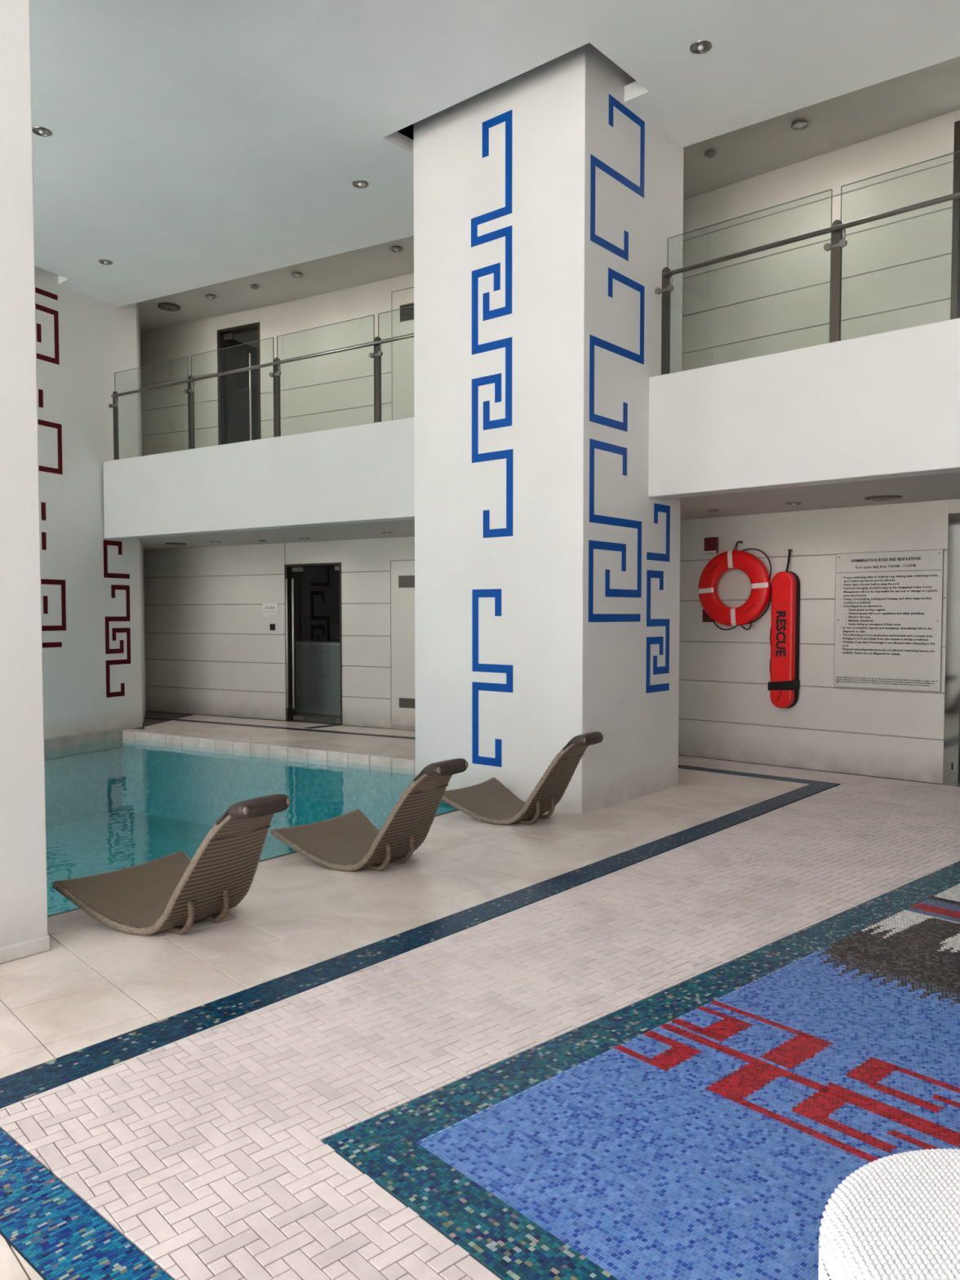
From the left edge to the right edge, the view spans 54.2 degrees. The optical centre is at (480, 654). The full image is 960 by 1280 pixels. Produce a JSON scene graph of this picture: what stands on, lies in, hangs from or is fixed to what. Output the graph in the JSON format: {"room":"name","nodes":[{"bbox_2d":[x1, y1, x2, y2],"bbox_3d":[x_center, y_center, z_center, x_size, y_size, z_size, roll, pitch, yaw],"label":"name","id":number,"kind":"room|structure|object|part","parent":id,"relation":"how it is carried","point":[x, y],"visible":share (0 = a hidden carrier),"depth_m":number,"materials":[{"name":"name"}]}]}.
{"room":"indoor swimming pool","nodes":[
{"label":"indoor swimming pool","id":0,"kind":"room"},
{"bbox_2d":[35,266,142,738],"bbox_3d":[-6.668,-1.895,8.268,0.352,6.112,9.392,1,3,25],"label":"wall","id":1,"kind":"structure","parent":0,"point":[91,590],"depth_m":11.64,"materials":[{"name":"white paint"}]},
{"bbox_2d":[44,728,124,759],"bbox_3d":[-6.524,1.246,8.155,0.120,0.220,8.861,1,3,25],"label":"trim","id":2,"kind":"structure","parent":1,"relation":"attached to","point":[55,747],"depth_m":11.53,"materials":[{"name":"tile"}]},
{"bbox_2d":[135,302,146,724],"bbox_3d":[-5.122,-2.136,13.833,0.275,6.100,3.003,-1,3,-18],"label":"wall","id":3,"kind":"structure","parent":0,"point":[137,318],"depth_m":13.34,"materials":[{"name":"white paint"}]},
{"bbox_2d":[141,302,285,719],"bbox_3d":[-4.038,-2.001,13.950,3.028,5.820,0.174,1,3,28],"label":"wall","id":4,"kind":"structure","parent":0,"point":[211,648],"depth_m":13.85,"materials":[{"name":"beige"}]},
{"bbox_3d":[-4.608,-4.516,14.061,1.817,0.805,0.014,1,3,28],"label":"panel","id":5,"kind":"part","parent":4,"relation":"part of","materials":[{"name":"white paint"}]},
{"bbox_3d":[-4.608,-3.914,14.086,1.817,0.380,0.014,1,3,28],"label":"panel","id":6,"kind":"part","parent":4,"relation":"part of","materials":[{"name":"white paint"}]},
{"bbox_3d":[-4.608,-3.527,14.103,1.817,0.375,0.014,1,3,28],"label":"panel","id":7,"kind":"part","parent":4,"relation":"part of","materials":[{"name":"white paint"}]},
{"bbox_3d":[-4.608,-3.137,14.119,1.817,0.385,0.014,1,3,28],"label":"panel","id":8,"kind":"part","parent":4,"relation":"part of","materials":[{"name":"white paint"}]},
{"bbox_3d":[-4.075,-1.374,13.906,3.028,0.430,0.014,1,3,28],"label":"panel","id":9,"kind":"part","parent":4,"relation":"part of","materials":[{"name":"white paint"}]},
{"bbox_3d":[-4.075,-0.944,13.924,3.028,0.410,0.014,1,3,28],"label":"panel","id":10,"kind":"part","parent":4,"relation":"part of","materials":[{"name":"white paint"}]},
{"bbox_3d":[-4.075,-0.520,13.942,3.028,0.420,0.014,1,3,28],"label":"panel","id":11,"kind":"part","parent":4,"relation":"part of","materials":[{"name":"white paint"}]},
{"bbox_3d":[-4.075,-0.100,13.960,3.028,0.400,0.014,1,3,28],"label":"panel","id":12,"kind":"part","parent":4,"relation":"part of","materials":[{"name":"white paint"}]},
{"bbox_3d":[-4.075,0.312,13.977,3.028,0.405,0.014,1,3,28],"label":"panel","id":13,"kind":"part","parent":4,"relation":"part of","materials":[{"name":"white paint"}]},
{"bbox_3d":[-4.075,0.717,13.994,3.028,0.385,0.014,1,3,28],"label":"panel","id":14,"kind":"part","parent":4,"relation":"part of","materials":[{"name":"white paint"}]},
{"bbox_3d":[-3.457,-4.792,13.427,0.801,0.200,0.014,1,3,28],"label":"panel","id":15,"kind":"part","parent":4,"relation":"part of","materials":[{"name":"white paint"}]},
{"bbox_2d":[217,321,261,444],"bbox_3d":[-3.434,-3.599,13.520,0.801,2.190,0.198,1,3,28],"label":"door","id":16,"kind":"structure","parent":4,"relation":"in","point":[225,335],"depth_m":13.63,"materials":[{"name":"grey metal"}]},
{"bbox_3d":[-3.263,-3.542,13.334,0.028,1.450,0.027,2,3,41],"label":"pull handle","id":17,"kind":"part","parent":16,"relation":"part of","materials":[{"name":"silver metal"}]},
{"bbox_2d":[262,603,278,614],"bbox_3d":[-2.983,-0.644,13.334,0.287,0.160,0.008,1,3,28],"label":"door sign","id":18,"kind":"object","parent":4,"relation":"attached to","point":[267,608],"visible":1,"depth_m":13.33,"materials":[{"name":"white"}]},
{"bbox_3d":[-2.924,-4.477,13.153,0.411,0.805,0.014,1,3,28],"label":"panel","id":19,"kind":"part","parent":4,"relation":"part of","materials":[{"name":"white paint"}]},
{"bbox_3d":[-2.924,-3.875,13.178,0.411,0.380,0.014,1,3,28],"label":"panel","id":20,"kind":"part","parent":4,"relation":"part of","materials":[{"name":"white paint"}]},
{"bbox_3d":[-2.924,-3.488,13.195,0.411,0.375,0.014,1,3,28],"label":"panel","id":21,"kind":"part","parent":4,"relation":"part of","materials":[{"name":"white paint"}]},
{"bbox_2d":[269,623,275,630],"bbox_3d":[-2.946,-0.383,13.318,0.082,0.090,0.020,1,3,28],"label":"card reader","id":22,"kind":"object","parent":4,"relation":"attached to","point":[272,626],"visible":1,"depth_m":13.31,"materials":[{"name":"black plastic"}]},
{"bbox_3d":[-2.924,-3.099,13.211,0.411,0.385,0.014,1,3,28],"label":"panel","id":23,"kind":"part","parent":4,"relation":"part of","materials":[{"name":"white paint"}]},
{"bbox_2d":[227,339,258,443],"bbox_3d":[-3.038,-3.728,14.250,2.201,2.385,1.420,1,3,28],"label":"wall","id":24,"kind":"structure","parent":0,"point":[237,356],"depth_m":14.91,"materials":[{"name":"glass"}]},
{"bbox_2d":[235,364,257,392],"bbox_3d":[-3.092,-4.251,14.127,1.877,0.300,0.146,2,3,41],"label":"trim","id":25,"kind":"structure","parent":24,"relation":"attached to","point":[242,379],"depth_m":14.51,"materials":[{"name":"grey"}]},
{"bbox_2d":[294,565,339,640],"bbox_3d":[-1.358,-0.382,14.344,3.800,2.550,3.040,1,3,31],"label":"wall","id":26,"kind":"structure","parent":0,"point":[317,588],"depth_m":15.58,"materials":[{"name":"glass"}]},
{"bbox_2d":[282,272,414,730],"bbox_3d":[-1.748,-1.946,12.648,2.234,5.820,0.174,1,3,31],"label":"wall","id":27,"kind":"structure","parent":0,"point":[335,390],"depth_m":12.52,"materials":[{"name":"beige"}]},
{"bbox_3d":[-2.301,-1.397,12.915,1.015,0.300,0.014,1,3,31],"label":"panel","id":28,"kind":"part","parent":27,"relation":"part of","materials":[{"name":"white paint"}]},
{"bbox_2d":[284,562,342,724],"bbox_3d":[-2.275,-0.150,13.011,1.015,2.200,0.201,1,3,31],"label":"door","id":29,"kind":"structure","parent":27,"relation":"in","point":[290,569],"depth_m":13.19,"materials":[{"name":"grey metal"}]},
{"bbox_3d":[-2.710,-0.147,13.176,0.028,1.820,0.027,2,3,41],"label":"pull handle","id":30,"kind":"part","parent":29,"relation":"part of","materials":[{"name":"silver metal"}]},
{"bbox_3d":[-2.612,-0.144,13.116,0.028,1.820,0.027,2,3,41],"label":"pull handle","id":31,"kind":"part","parent":29,"relation":"part of","materials":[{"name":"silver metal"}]},
{"bbox_3d":[-1.790,-3.847,12.499,2.233,0.380,0.014,1,3,31],"label":"panel","id":32,"kind":"part","parent":27,"relation":"part of","materials":[{"name":"white paint"}]},
{"bbox_3d":[-1.790,-3.459,12.516,2.233,0.375,0.014,1,3,31],"label":"panel","id":33,"kind":"part","parent":27,"relation":"part of","materials":[{"name":"white paint"}]},
{"bbox_3d":[-1.790,-3.070,12.532,2.233,0.385,0.014,1,3,31],"label":"panel","id":34,"kind":"part","parent":27,"relation":"part of","materials":[{"name":"white paint"}]},
{"bbox_3d":[-1.790,-4.449,12.474,2.233,0.805,0.014,1,3,31],"label":"panel","id":35,"kind":"part","parent":27,"relation":"part of","materials":[{"name":"white paint"}]},
{"bbox_3d":[-1.352,-0.878,12.357,1.208,0.410,0.014,1,3,31],"label":"panel","id":36,"kind":"part","parent":27,"relation":"part of","materials":[{"name":"white paint"}]},
{"bbox_3d":[-1.352,-0.453,12.375,1.208,0.420,0.014,1,3,31],"label":"panel","id":37,"kind":"part","parent":27,"relation":"part of","materials":[{"name":"white paint"}]},
{"bbox_3d":[-1.352,-0.034,12.393,1.208,0.400,0.014,1,3,31],"label":"panel","id":38,"kind":"part","parent":27,"relation":"part of","materials":[{"name":"white paint"}]},
{"bbox_3d":[-1.352,0.378,12.411,1.208,0.405,0.014,1,3,31],"label":"panel","id":39,"kind":"part","parent":27,"relation":"part of","materials":[{"name":"white paint"}]},
{"bbox_3d":[-1.352,-1.308,12.339,1.208,0.430,0.014,1,3,31],"label":"panel","id":40,"kind":"part","parent":27,"relation":"part of","materials":[{"name":"white paint"}]},
{"bbox_3d":[-1.352,0.783,12.428,1.208,0.385,0.014,1,3,31],"label":"panel","id":41,"kind":"part","parent":27,"relation":"part of","materials":[{"name":"white paint"}]},
{"bbox_2d":[390,559,415,728],"bbox_3d":[-0.825,-0.129,12.049,0.812,2.164,0.026,1,3,31],"label":"door","id":42,"kind":"structure","parent":27,"relation":"in","point":[402,571],"depth_m":12.16,"materials":[{"name":"white paint"}]},
{"bbox_2d":[398,575,414,587],"bbox_3d":[-0.843,-0.931,12.021,0.490,0.155,0.006,1,3,31],"label":"grille","id":43,"kind":"object","parent":42,"relation":"attached to","point":[404,581],"depth_m":12.08,"materials":[{"name":"silver metal"}]},
{"bbox_2d":[399,697,415,708],"bbox_3d":[-0.844,0.637,12.086,0.484,0.125,0.094,2,3,41],"label":"grille","id":44,"kind":"object","parent":42,"relation":"attached to","point":[404,703],"depth_m":12.14,"materials":[{"name":"silver metal"}]},
{"bbox_2d":[391,286,414,420],"bbox_3d":[-0.794,-3.560,11.885,0.812,2.174,0.026,1,3,31],"label":"door","id":45,"kind":"structure","parent":27,"relation":"in","point":[402,320],"depth_m":11.99,"materials":[{"name":"white paint"}]},
{"bbox_2d":[400,302,413,321],"bbox_3d":[-0.813,-4.342,11.858,0.490,0.205,0.006,1,3,31],"label":"grille","id":46,"kind":"object","parent":45,"relation":"attached to","point":[406,314],"depth_m":11.93,"materials":[{"name":"silver metal"}]},
{"bbox_2d":[397,124,413,140],"bbox_3d":[-0.447,-4.848,4.589,22.000,0.100,11.800,2,3,41],"label":"ceiling","id":47,"kind":"structure","parent":0,"point":[408,131],"depth_m":8.95,"materials":[{"name":"grey"}]},
{"bbox_2d":[0,711,959,1279],"bbox_3d":[0.378,1.321,5.788,22.000,0.132,14.298,2,3,41],"label":"floor","id":48,"kind":"structure","parent":0,"point":[169,1100],"depth_m":3.75,"materials":[{"name":"beige tile"}]},
{"bbox_2d":[0,0,49,964],"bbox_3d":[-3.064,-1.073,4.076,1.758,7.300,1.533,2,3,41],"label":"pillar","id":49,"kind":"structure","parent":48,"relation":"on","point":[24,929],"depth_m":4.05,"materials":[{"name":"white paint"}]},
{"bbox_3d":[-2.411,1.313,3.621,0.018,0.070,1.503,2,3,40],"label":"skirting","id":50,"kind":"part","parent":49,"relation":"part of","materials":[{"name":"white paint"}]},
{"bbox_2d":[52,793,290,935],"bbox_3d":[-1.411,0.974,4.555,1.129,0.684,0.770,2,3,35],"label":"lounger","id":51,"kind":"object","parent":48,"relation":"on","point":[171,891],"visible":1,"depth_m":4.47,"materials":[{"name":"brown wicker"}]},
{"bbox_3d":[-1.259,0.971,4.759,0.053,0.655,1.137,-2,3,-42],"label":"edge trim","id":52,"kind":"part","parent":51,"relation":"part of","materials":[{"name":"wicker"}]},
{"bbox_2d":[215,793,289,825],"bbox_3d":[-1.017,0.700,4.269,0.167,0.111,0.348,2,3,35],"label":"cushion","id":53,"kind":"object","parent":51,"relation":"on","point":[256,809],"depth_m":4.19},
{"bbox_2d":[44,742,455,915],"bbox_3d":[-4.454,1.760,6.430,6.426,1.040,9.563,2,3,32],"label":"swimming pool","id":54,"kind":"object","parent":48,"relation":"in","point":[129,805],"visible":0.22,"depth_m":11.04,"materials":[{"name":"liquid"}]},
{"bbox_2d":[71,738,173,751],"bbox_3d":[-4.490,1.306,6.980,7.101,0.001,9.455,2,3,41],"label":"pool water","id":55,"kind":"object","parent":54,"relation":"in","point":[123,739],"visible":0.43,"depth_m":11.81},
{"bbox_2d":[122,728,415,775],"bbox_3d":[-2.175,1.126,10.715,5.736,0.164,0.202,2,3,32],"label":"pool coping","id":56,"kind":"object","parent":48,"relation":"on","point":[377,762],"visible":0.84,"depth_m":10.70,"materials":[{"name":"tile"}]},
{"bbox_2d":[295,640,340,715],"bbox_3d":[-2.232,0.354,14.347,1.580,1.080,0.680,1,3,31],"label":"glass panel","id":57,"kind":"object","parent":48,"relation":"on","point":[317,663],"depth_m":14.12,"materials":[{"name":"grey glass"}]},
{"bbox_2d":[295,640,340,645],"bbox_3d":[-2.232,-0.165,14.325,1.580,0.040,0.680,1,3,31],"label":"countertop","id":58,"kind":"structure","parent":57,"relation":"on","point":[297,642],"depth_m":14.17,"materials":[{"name":"white"}]},
{"bbox_2d":[330,625,340,642],"bbox_3d":[-2.061,-0.309,14.156,0.400,0.260,0.100,1,3,31],"label":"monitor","id":59,"kind":"object","parent":57,"relation":"on","point":[335,629],"visible":0.25,"depth_m":14.17,"materials":[{"name":"black plastic"}]},
{"bbox_2d":[271,758,468,871],"bbox_3d":[-0.597,0.928,5.642,1.129,0.684,0.770,2,3,36],"label":"lounger","id":60,"kind":"object","parent":48,"relation":"on","point":[350,838],"visible":1,"depth_m":5.57,"materials":[{"name":"brown wicker"}]},
{"bbox_3d":[-0.439,0.925,5.842,0.053,0.655,1.137,-2,3,-40],"label":"edge trim","id":61,"kind":"part","parent":60,"relation":"part of","materials":[{"name":"wicker"}]},
{"bbox_2d":[413,758,466,782],"bbox_3d":[-0.211,0.654,5.345,0.167,0.111,0.348,2,3,36],"label":"cushion","id":62,"kind":"object","parent":60,"relation":"on","point":[442,770],"depth_m":5.26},
{"bbox_2d":[441,731,603,824],"bbox_3d":[0.339,0.876,6.856,1.129,0.684,0.770,2,3,35],"label":"lounger","id":63,"kind":"object","parent":48,"relation":"on","point":[491,802],"visible":1,"depth_m":6.78,"materials":[{"name":"brown wicker"}]},
{"bbox_3d":[0.493,0.873,7.059,0.053,0.655,1.137,-2,3,-41],"label":"edge trim","id":64,"kind":"part","parent":63,"relation":"part of","materials":[{"name":"wicker"}]},
{"bbox_2d":[562,731,602,750],"bbox_3d":[0.731,0.602,6.567,0.167,0.111,0.348,2,3,35],"label":"cushion","id":65,"kind":"object","parent":63,"relation":"on","point":[580,742],"depth_m":6.47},
{"bbox_2d":[413,43,684,813],"bbox_3d":[0.585,-1.243,8.088,1.772,7.300,1.552,2,3,41],"label":"pillar","id":66,"kind":"structure","parent":48,"relation":"on","point":[547,207],"depth_m":7.41,"materials":[{"name":"white paint"}]},
{"bbox_2d":[323,861,959,1279],"bbox_3d":[3.134,1.357,3.485,6.400,0.008,3.600,-2,3,-42],"label":"mosaic","id":67,"kind":"object","parent":48,"relation":"on","point":[705,1126],"visible":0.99,"depth_m":2.81,"materials":[{"name":"blue tile"}]},
{"bbox_2d":[817,1148,959,1279],"bbox_3d":[0.944,1.218,1.587,0.702,0.431,0.702,0,2,1],"label":"woven ottoman","id":68,"kind":"object","parent":67,"relation":"on","point":[897,1216],"visible":1,"depth_m":1.67,"materials":[{"name":"white plastic"}]},
{"bbox_2d":[29,0,959,306],"bbox_3d":[-0.860,-4.189,4.147,22.000,0.120,10.550,2,3,41],"label":"ceiling","id":69,"kind":"structure","parent":0,"point":[191,144],"depth_m":7.01,"materials":[{"name":"paint"}]},
{"bbox_2d":[31,126,51,136],"bbox_3d":[-3.587,-4.269,7.677,0.150,0.019,0.150,2,3,41],"label":"recessed light","id":70,"kind":"object","parent":69,"relation":"in","point":[39,131],"visible":0.99,"depth_m":7.67,"materials":[{"name":"silver metal"}]},
{"bbox_2d":[98,259,112,265],"bbox_3d":[-4.197,-4.389,10.519,0.150,0.019,0.150,2,3,41],"label":"recessed light","id":71,"kind":"object","parent":69,"relation":"in","point":[107,262],"visible":1,"depth_m":10.51,"materials":[{"name":"silver metal"}]},
{"bbox_2d":[351,179,368,187],"bbox_3d":[-1.099,-4.308,8.612,0.150,0.019,0.150,2,3,41],"label":"recessed light","id":72,"kind":"object","parent":69,"relation":"in","point":[358,184],"visible":1,"depth_m":8.60,"materials":[{"name":"silver metal"}]},
{"bbox_2d":[689,40,711,53],"bbox_3d":[1.538,-4.220,6.535,0.150,0.019,0.150,2,3,41],"label":"recessed light","id":73,"kind":"object","parent":69,"relation":"in","point":[701,46],"visible":1,"depth_m":6.53,"materials":[{"name":"silver metal"}]},
{"bbox_3d":[1.538,-4.218,6.535,0.040,0.015,0.040,2,3,41],"label":"bulb","id":74,"kind":"part","parent":73,"relation":"part of","materials":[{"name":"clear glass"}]},
{"bbox_2d":[137,56,959,347],"bbox_3d":[2.526,-4.681,7.977,22.000,0.040,5.000,2,3,41],"label":"ceiling","id":75,"kind":"structure","parent":0,"point":[932,91],"depth_m":8.92,"materials":[{"name":"paint"}]},
{"bbox_2d":[157,303,180,311],"bbox_3d":[-4.358,-4.849,13.145,0.300,0.021,0.300,2,3,41],"label":"ceiling speaker","id":76,"kind":"object","parent":75,"relation":"attached to","point":[167,307],"visible":1,"depth_m":13.10,"materials":[{"name":"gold metal"}]},
{"bbox_2d":[204,294,216,299],"bbox_3d":[-3.653,-4.832,12.721,0.150,0.019,0.150,2,3,41],"label":"recessed light","id":77,"kind":"object","parent":75,"relation":"in","point":[210,297],"visible":1,"depth_m":12.71,"materials":[{"name":"silver metal"}]},
{"bbox_2d":[250,284,258,288],"bbox_3d":[-2.959,-4.814,12.324,0.110,0.021,0.110,2,3,41],"label":"smoke detector","id":78,"kind":"object","parent":75,"relation":"attached to","point":[253,286],"visible":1,"depth_m":12.30,"materials":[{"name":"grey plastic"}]},
{"bbox_2d":[291,272,303,277],"bbox_3d":[-2.314,-4.798,11.905,0.150,0.019,0.150,2,3,41],"label":"recessed light","id":79,"kind":"object","parent":75,"relation":"in","point":[295,275],"visible":1,"depth_m":11.89,"materials":[{"name":"silver metal"}]},
{"bbox_2d":[390,247,403,253],"bbox_3d":[-0.982,-4.763,11.070,0.150,0.019,0.150,2,3,41],"label":"recessed light","id":80,"kind":"object","parent":75,"relation":"in","point":[397,250],"visible":1,"depth_m":11.06,"materials":[{"name":"silver metal"}]},
{"bbox_2d":[704,151,716,157],"bbox_3d":[2.152,-4.664,8.764,0.110,0.021,0.110,2,3,41],"label":"smoke detector","id":81,"kind":"object","parent":75,"relation":"attached to","point":[709,153],"visible":1,"depth_m":8.74,"materials":[{"name":"grey plastic"}]},
{"bbox_2d":[791,120,808,130],"bbox_3d":[2.817,-4.644,8.259,0.150,0.019,0.150,2,3,41],"label":"recessed light","id":82,"kind":"object","parent":75,"relation":"in","point":[798,126],"visible":1,"depth_m":8.25,"materials":[{"name":"silver metal"}]},
{"bbox_2d":[138,471,959,549],"bbox_3d":[2.536,-1.807,8.069,21.646,0.928,2.775,2,3,39],"label":"ceiling","id":83,"kind":"structure","parent":0,"point":[940,486],"depth_m":8.57,"materials":[{"name":"paint"}]},
{"bbox_2d":[164,542,186,545],"bbox_3d":[-4.283,-1.550,13.220,0.300,0.021,0.300,2,3,41],"label":"ceiling speaker","id":84,"kind":"object","parent":83,"relation":"attached to","point":[169,544],"visible":1,"depth_m":13.14,"materials":[{"name":"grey metal"}]},
{"bbox_2d":[102,417,414,539],"bbox_3d":[-2.262,-1.885,10.381,5.835,0.970,0.220,2,3,33],"label":"fascia","id":85,"kind":"object","parent":83,"relation":"attached to","point":[361,473],"visible":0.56,"depth_m":10.28,"materials":[{"name":"white paint"}]},
{"bbox_2d":[108,305,413,460],"bbox_3d":[-2.248,-2.912,10.276,5.745,1.094,0.109,2,3,33],"label":"glass railing","id":86,"kind":"object","parent":85,"relation":"on","point":[377,342],"visible":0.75,"depth_m":10.27,"materials":[{"name":"grey metal"}]},
{"bbox_3d":[-4.583,-2.868,11.810,0.064,0.872,0.030,2,3,33],"label":"post","id":87,"kind":"part","parent":86,"relation":"part of","materials":[{"name":"grey metal"}]},
{"bbox_3d":[-3.393,-2.835,11.036,0.064,0.872,0.030,2,3,33],"label":"post","id":88,"kind":"part","parent":86,"relation":"part of","materials":[{"name":"grey metal"}]},
{"bbox_3d":[-2.234,-3.164,10.213,5.664,0.036,0.036,2,3,33],"label":"handrail","id":89,"kind":"part","parent":86,"relation":"part of","materials":[{"name":"silver metal"}]},
{"bbox_3d":[-2.218,-2.803,10.272,0.064,0.872,0.030,2,3,33],"label":"post","id":90,"kind":"part","parent":86,"relation":"part of","materials":[{"name":"grey metal"}]},
{"bbox_3d":[-1.034,-2.770,9.502,0.064,0.872,0.030,2,3,33],"label":"post","id":91,"kind":"part","parent":86,"relation":"part of","materials":[{"name":"grey metal"}]},
{"bbox_2d":[708,508,719,511],"bbox_3d":[2.228,-1.369,8.947,0.100,0.021,0.100,2,3,41],"label":"smoke detector","id":92,"kind":"object","parent":83,"relation":"attached to","point":[711,509],"visible":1,"depth_m":8.91,"materials":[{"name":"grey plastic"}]},
{"bbox_2d":[784,502,802,505],"bbox_3d":[2.819,-1.348,8.433,0.150,0.019,0.150,2,3,41],"label":"recessed light","id":93,"kind":"object","parent":83,"relation":"in","point":[788,503],"visible":1,"depth_m":8.40,"materials":[{"name":"silver metal"}]},
{"bbox_2d":[648,318,959,499],"bbox_3d":[5.689,-1.616,4.016,11.450,0.970,0.220,2,3,41],"label":"fascia","id":94,"kind":"object","parent":83,"relation":"attached to","point":[885,405],"visible":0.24,"depth_m":6.76,"materials":[{"name":"white paint"}]},
{"bbox_2d":[654,150,959,375],"bbox_3d":[4.536,-2.686,4.928,8.246,1.094,0.108,2,3,41],"label":"glass railing","id":95,"kind":"object","parent":94,"relation":"on","point":[837,242],"visible":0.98,"depth_m":6.71,"materials":[{"name":"grey metal"}]},
{"bbox_3d":[1.507,-2.690,7.608,0.064,0.872,0.030,2,3,41],"label":"post","id":96,"kind":"part","parent":95,"relation":"part of","materials":[{"name":"grey metal"}]},
{"bbox_3d":[4.542,-2.938,4.864,8.165,0.036,0.036,2,3,41],"label":"handrail","id":97,"kind":"part","parent":95,"relation":"part of","materials":[{"name":"silver metal"}]},
{"bbox_3d":[2.543,-2.651,6.697,0.064,0.872,0.030,2,3,41],"label":"post","id":98,"kind":"part","parent":95,"relation":"part of","materials":[{"name":"grey metal"}]},
{"bbox_2d":[864,494,902,501],"bbox_3d":[3.446,-1.329,8.018,0.300,0.021,0.300,2,3,41],"label":"ceiling speaker","id":99,"kind":"object","parent":83,"relation":"attached to","point":[889,497],"visible":1,"depth_m":7.95,"materials":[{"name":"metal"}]},
{"bbox_2d":[678,109,959,784],"bbox_3d":[6.773,-1.662,5.928,12.350,5.820,0.174,2,3,41],"label":"wall","id":100,"kind":"structure","parent":0,"point":[896,269],"depth_m":8.98,"materials":[{"name":"beige"}]},
{"bbox_2d":[702,608,715,622],"bbox_3d":[2.365,-0.397,9.702,0.130,0.132,0.041,2,3,41],"label":"alarm box","id":101,"kind":"object","parent":100,"relation":"attached to","point":[706,618],"visible":0.5,"depth_m":9.71,"materials":[{"name":"red plastic"}]},
{"bbox_2d":[704,537,718,554],"bbox_3d":[2.381,-1.117,9.656,0.146,0.165,0.043,2,3,41],"label":"alarm box","id":102,"kind":"object","parent":100,"relation":"attached to","point":[711,544],"visible":1,"depth_m":9.63,"materials":[{"name":"red plastic"}]},
{"bbox_3d":[3.092,0.921,9.173,2.683,0.385,0.014,2,3,41],"label":"panel","id":103,"kind":"part","parent":100,"relation":"part of","materials":[{"name":"white paint"}]},
{"bbox_3d":[3.092,0.516,9.156,2.683,0.405,0.014,2,3,41],"label":"panel","id":104,"kind":"part","parent":100,"relation":"part of","materials":[{"name":"white paint"}]},
{"bbox_3d":[3.092,0.104,9.139,2.683,0.400,0.014,2,3,41],"label":"panel","id":105,"kind":"part","parent":100,"relation":"part of","materials":[{"name":"white paint"}]},
{"bbox_3d":[3.092,-0.316,9.121,2.683,0.420,0.014,2,3,41],"label":"panel","id":106,"kind":"part","parent":100,"relation":"part of","materials":[{"name":"white paint"}]},
{"bbox_3d":[3.092,-0.740,9.103,2.683,0.410,0.014,2,3,41],"label":"panel","id":107,"kind":"part","parent":100,"relation":"part of","materials":[{"name":"white paint"}]},
{"bbox_3d":[3.092,-1.170,9.085,2.683,0.430,0.014,2,3,41],"label":"panel","id":108,"kind":"part","parent":100,"relation":"part of","materials":[{"name":"white paint"}]},
{"bbox_3d":[3.088,-2.921,9.014,2.673,0.385,0.014,2,3,41],"label":"panel","id":109,"kind":"part","parent":100,"relation":"part of","materials":[{"name":"white paint"}]},
{"bbox_3d":[3.088,-3.311,8.998,2.673,0.375,0.014,2,3,41],"label":"panel","id":110,"kind":"part","parent":100,"relation":"part of","materials":[{"name":"white paint"}]},
{"bbox_3d":[3.088,-3.698,8.981,2.673,0.380,0.014,2,3,41],"label":"panel","id":111,"kind":"part","parent":100,"relation":"part of","materials":[{"name":"white paint"}]},
{"bbox_3d":[3.088,-4.088,8.965,2.673,0.380,0.014,2,3,41],"label":"panel","id":112,"kind":"part","parent":100,"relation":"part of","materials":[{"name":"white paint"}]},
{"bbox_3d":[3.088,-4.495,8.948,2.673,0.415,0.014,2,3,41],"label":"panel","id":113,"kind":"part","parent":100,"relation":"part of","materials":[{"name":"white paint"}]},
{"bbox_2d":[833,549,943,691],"bbox_3d":[3.702,-0.306,8.543,0.939,1.249,0.018,2,3,41],"label":"board","id":114,"kind":"object","parent":100,"relation":"attached to","point":[888,624],"visible":1,"depth_m":8.52,"materials":[{"name":"grey"}]},
{"bbox_2d":[942,512,959,786],"bbox_3d":[4.616,-0.021,7.875,1.267,2.377,0.186,2,3,41],"label":"door","id":115,"kind":"structure","parent":100,"relation":"in","point":[951,759],"depth_m":8.19,"materials":[{"name":"silver metal"}]},
{"bbox_3d":[4.574,-1.268,7.775,1.267,0.123,0.014,2,3,41],"label":"panel","id":116,"kind":"part","parent":100,"relation":"part of","materials":[{"name":"white paint"}]},
{"bbox_2d":[950,120,959,319],"bbox_3d":[4.597,-3.404,7.724,1.285,2.290,0.223,2,3,41],"label":"door","id":117,"kind":"structure","parent":100,"relation":"in","point":[955,266],"depth_m":8.07,"materials":[{"name":"grey metal"}]},
{"bbox_3d":[4.571,-4.587,7.638,1.277,0.120,0.014,2,3,41],"label":"panel","id":118,"kind":"part","parent":100,"relation":"part of","materials":[{"name":"white paint"}]},
{"bbox_3d":[2.616,-1.124,9.430,0.020,0.020,0.070,2,3,41],"label":"wall hook","id":119,"kind":"object","parent":100,"relation":"attached to","visible":0},
{"bbox_2d":[697,542,771,630],"bbox_3d":[2.557,-0.682,9.413,0.782,0.890,0.113,2,3,41],"label":"life ring","id":120,"kind":"object","parent":119,"relation":"hanging from","point":[752,566],"visible":1,"depth_m":9.35,"materials":[{"name":"red plastic"}]},
{"bbox_3d":[3.008,-1.005,9.097,0.020,0.020,0.060,2,3,41],"label":"wall hook","id":121,"kind":"object","parent":100,"relation":"attached to","visible":0},
{"bbox_2d":[768,551,799,708],"bbox_3d":[2.948,-0.235,9.117,0.294,1.534,0.128,2,3,41],"label":"tube","id":122,"kind":"object","parent":121,"relation":"hanging from","point":[784,685],"visible":1,"depth_m":9.06,"materials":[{"name":"red plastic"}]}
]}

